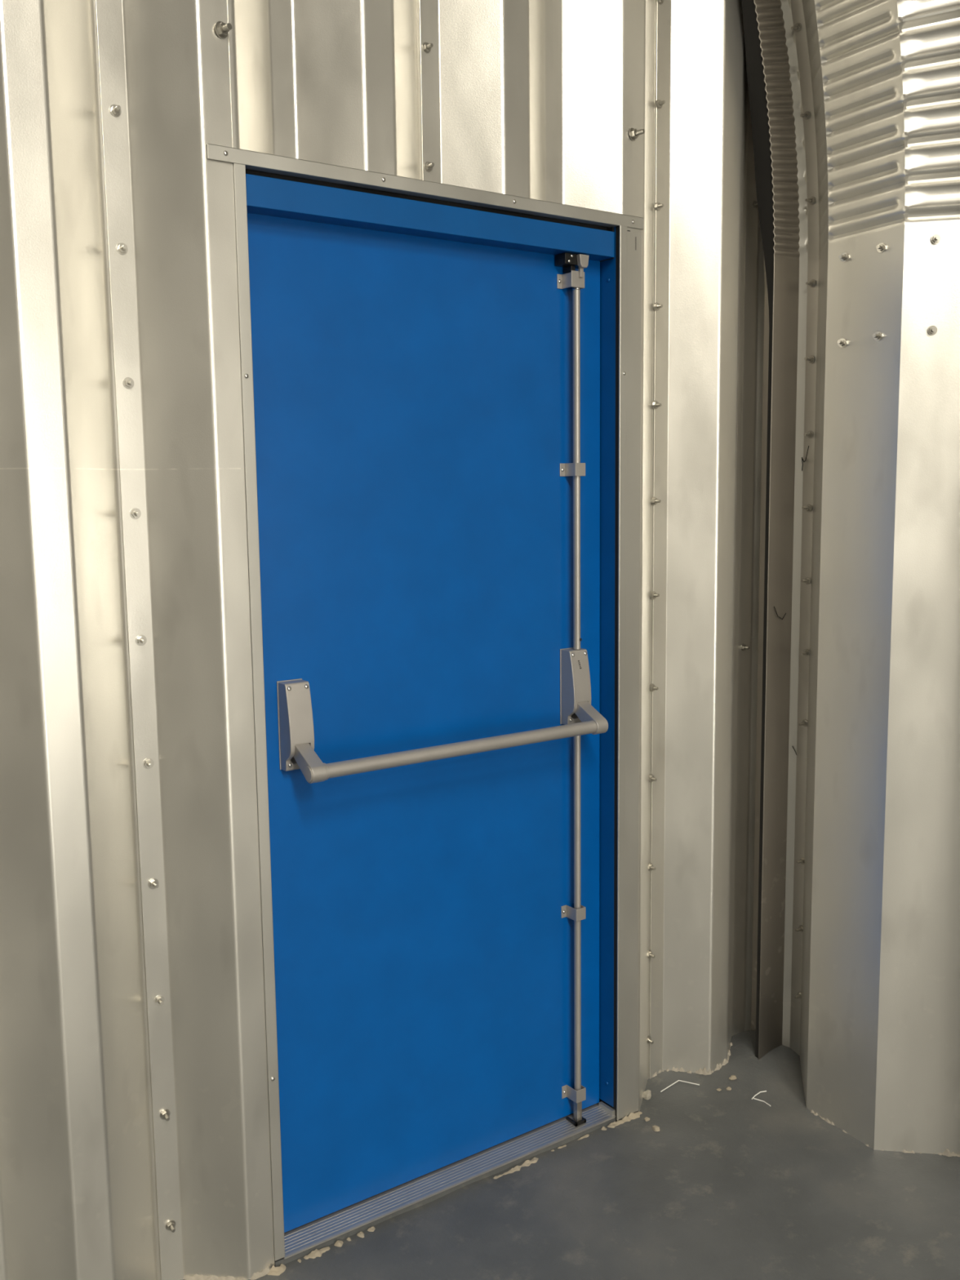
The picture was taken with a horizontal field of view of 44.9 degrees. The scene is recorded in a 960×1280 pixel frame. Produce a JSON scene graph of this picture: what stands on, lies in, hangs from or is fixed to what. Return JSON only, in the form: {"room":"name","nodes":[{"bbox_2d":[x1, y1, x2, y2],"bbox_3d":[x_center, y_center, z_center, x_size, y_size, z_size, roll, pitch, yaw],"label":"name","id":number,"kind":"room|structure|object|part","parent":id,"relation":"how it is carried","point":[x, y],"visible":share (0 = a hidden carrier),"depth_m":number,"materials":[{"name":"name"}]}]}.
{"room":"warehouse interior","nodes":[
{"label":"warehouse interior","id":0,"kind":"room"},
{"bbox_2d":[0,0,764,1279],"bbox_3d":[-1.034,-0.869,1.722,4.754,4.560,0.119,-6,9,-35],"label":"wall","id":1,"kind":"structure","parent":0,"point":[135,1136],"depth_m":2.22,"materials":[{"name":"metal"}]},
{"bbox_2d":[205,143,643,1261],"bbox_3d":[-0.047,0.157,2.524,1.062,2.196,0.030,-6,9,-35],"label":"trim","id":2,"kind":"structure","parent":1,"relation":"attached to","point":[628,228],"depth_m":2.67,"materials":[{"name":"metal"}]},
{"bbox_2d":[233,168,615,1243],"bbox_3d":[-0.081,0.157,2.571,0.946,2.165,0.116,-6,9,-35],"label":"door frame","id":3,"kind":"structure","parent":1,"relation":"attached to","point":[271,194],"depth_m":2.59,"materials":[{"name":"blue paint"}]},
{"bbox_2d":[247,213,608,1232],"bbox_3d":[-0.058,0.194,2.544,0.914,2.098,0.184,-6,9,-35],"label":"door","id":4,"kind":"structure","parent":1,"relation":"in","point":[427,410],"depth_m":2.54,"materials":[{"name":"blue metal"}]},
{"bbox_3d":[-0.382,0.170,2.347,0.056,0.181,0.003,-6,9,-35],"label":"plate","id":5,"kind":"part","parent":4,"relation":"part of","materials":[{"name":"silver metal"}]},
{"bbox_3d":[-0.342,0.238,2.298,0.031,0.075,0.106,-6,9,-35],"label":"pivot arm","id":6,"kind":"part","parent":4,"relation":"part of","materials":[{"name":"silver metal"}]},
{"bbox_3d":[0.213,0.109,2.767,0.056,0.181,0.003,-6,9,-35],"label":"plate","id":7,"kind":"part","parent":4,"relation":"part of","materials":[{"name":"silver metal"}]},
{"bbox_3d":[0.224,-0.390,2.685,0.017,0.830,0.017,-6,9,-35],"label":"bolt rod","id":8,"kind":"part","parent":4,"relation":"part of","materials":[{"name":"silver metal"}]},
{"bbox_3d":[0.237,0.664,2.820,0.017,0.938,0.017,-6,9,-35],"label":"bolt rod","id":9,"kind":"part","parent":4,"relation":"part of","materials":[{"name":"silver metal"}]},
{"bbox_3d":[0.228,-0.830,2.617,0.009,0.024,0.008,-6,9,-35],"label":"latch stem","id":10,"kind":"part","parent":4,"relation":"part of","materials":[{"name":"silver metal"}]},
{"bbox_3d":[0.253,0.177,2.718,0.033,0.075,0.106,-6,9,-35],"label":"pivot arm","id":11,"kind":"part","parent":4,"relation":"part of","materials":[{"name":"silver metal"}]},
{"bbox_2d":[751,253,768,1031],"bbox_3d":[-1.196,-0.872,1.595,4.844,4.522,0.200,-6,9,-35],"label":"trim","id":12,"kind":"structure","parent":1,"relation":"attached to","point":[766,345],"depth_m":3.16,"materials":[{"name":"grey metal"}]},
{"bbox_2d":[182,1030,959,1279],"bbox_3d":[1.304,1.745,-1.547,5.370,0.068,8.750,-6,9,-35],"label":"floor","id":13,"kind":"structure","parent":0,"point":[731,1184],"depth_m":2.57,"materials":[{"name":"grey paint"}]},
{"bbox_2d":[274,1098,622,1266],"bbox_3d":[-0.043,1.246,2.725,1.010,0.066,0.122,-6,9,-35],"label":"threshold","id":14,"kind":"object","parent":13,"relation":"on","point":[346,1222],"visible":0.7,"depth_m":2.64,"materials":[{"name":"metal"}]},
{"bbox_2d":[267,1111,642,1275],"bbox_3d":[-0.006,1.247,2.660,1.045,0.017,0.022,-6,9,-35],"label":"crust","id":15,"kind":"object","parent":13,"relation":"on","point":[277,1271],"visible":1,"depth_m":2.51,"materials":[{"name":"beige concrete"}]},
{"bbox_2d":[642,1089,651,1099],"bbox_3d":[0.435,1.187,3.027,0.024,0.027,0.023,6,10,41],"label":"pebble","id":16,"kind":"object","parent":13,"relation":"on","point":[646,1095],"visible":1,"depth_m":3.02,"materials":[{"name":"beige stone"}]},
{"bbox_2d":[652,1125,659,1131],"bbox_3d":[0.438,1.215,2.887,0.016,0.012,0.022,-6,9,-35],"label":"crumb","id":17,"kind":"object","parent":13,"relation":"on","point":[655,1128],"visible":1,"depth_m":2.88,"materials":[{"name":"beige stone"}]},
{"bbox_2d":[660,1080,699,1092],"bbox_3d":[0.523,1.175,3.063,0.109,0.013,0.030,-2,7,-11],"label":"strip","id":18,"kind":"object","parent":13,"relation":"on","point":[677,1080],"visible":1,"depth_m":3.06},
{"bbox_2d":[728,1075,736,1079],"bbox_3d":[0.669,1.162,3.078,0.022,0.012,0.016,-2,7,-8],"label":"crumb","id":19,"kind":"object","parent":13,"relation":"on","point":[732,1077],"visible":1,"depth_m":3.07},
{"bbox_2d":[751,1090,770,1106],"bbox_3d":[0.721,1.179,2.987,0.044,0.007,0.067,0,7,4],"label":"strip","id":20,"kind":"object","parent":13,"relation":"on","point":[763,1091],"visible":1,"depth_m":2.99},
{"bbox_2d":[780,0,959,1156],"bbox_3d":[-0.967,-0.817,1.279,4.818,4.529,0.632,-6,9,-35],"label":"wall","id":21,"kind":"structure","parent":0,"point":[871,991],"depth_m":2.66,"materials":[{"name":"metal"}]},
{"bbox_2d":[741,0,799,1059],"bbox_3d":[0.431,-0.720,2.713,0.882,3.915,0.060,-6,9,-35],"label":"trim","id":22,"kind":"structure","parent":21,"relation":"attached to","point":[768,75],"depth_m":2.95,"materials":[{"name":"grey metal"}]},
{"bbox_2d":[801,445,808,471],"bbox_3d":[0.828,-0.463,2.955,0.004,0.062,0.039,-2,7,-9],"label":"cobweb","id":23,"kind":"object","parent":21,"relation":"attached to","point":[808,446],"visible":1,"depth_m":2.96}
]}

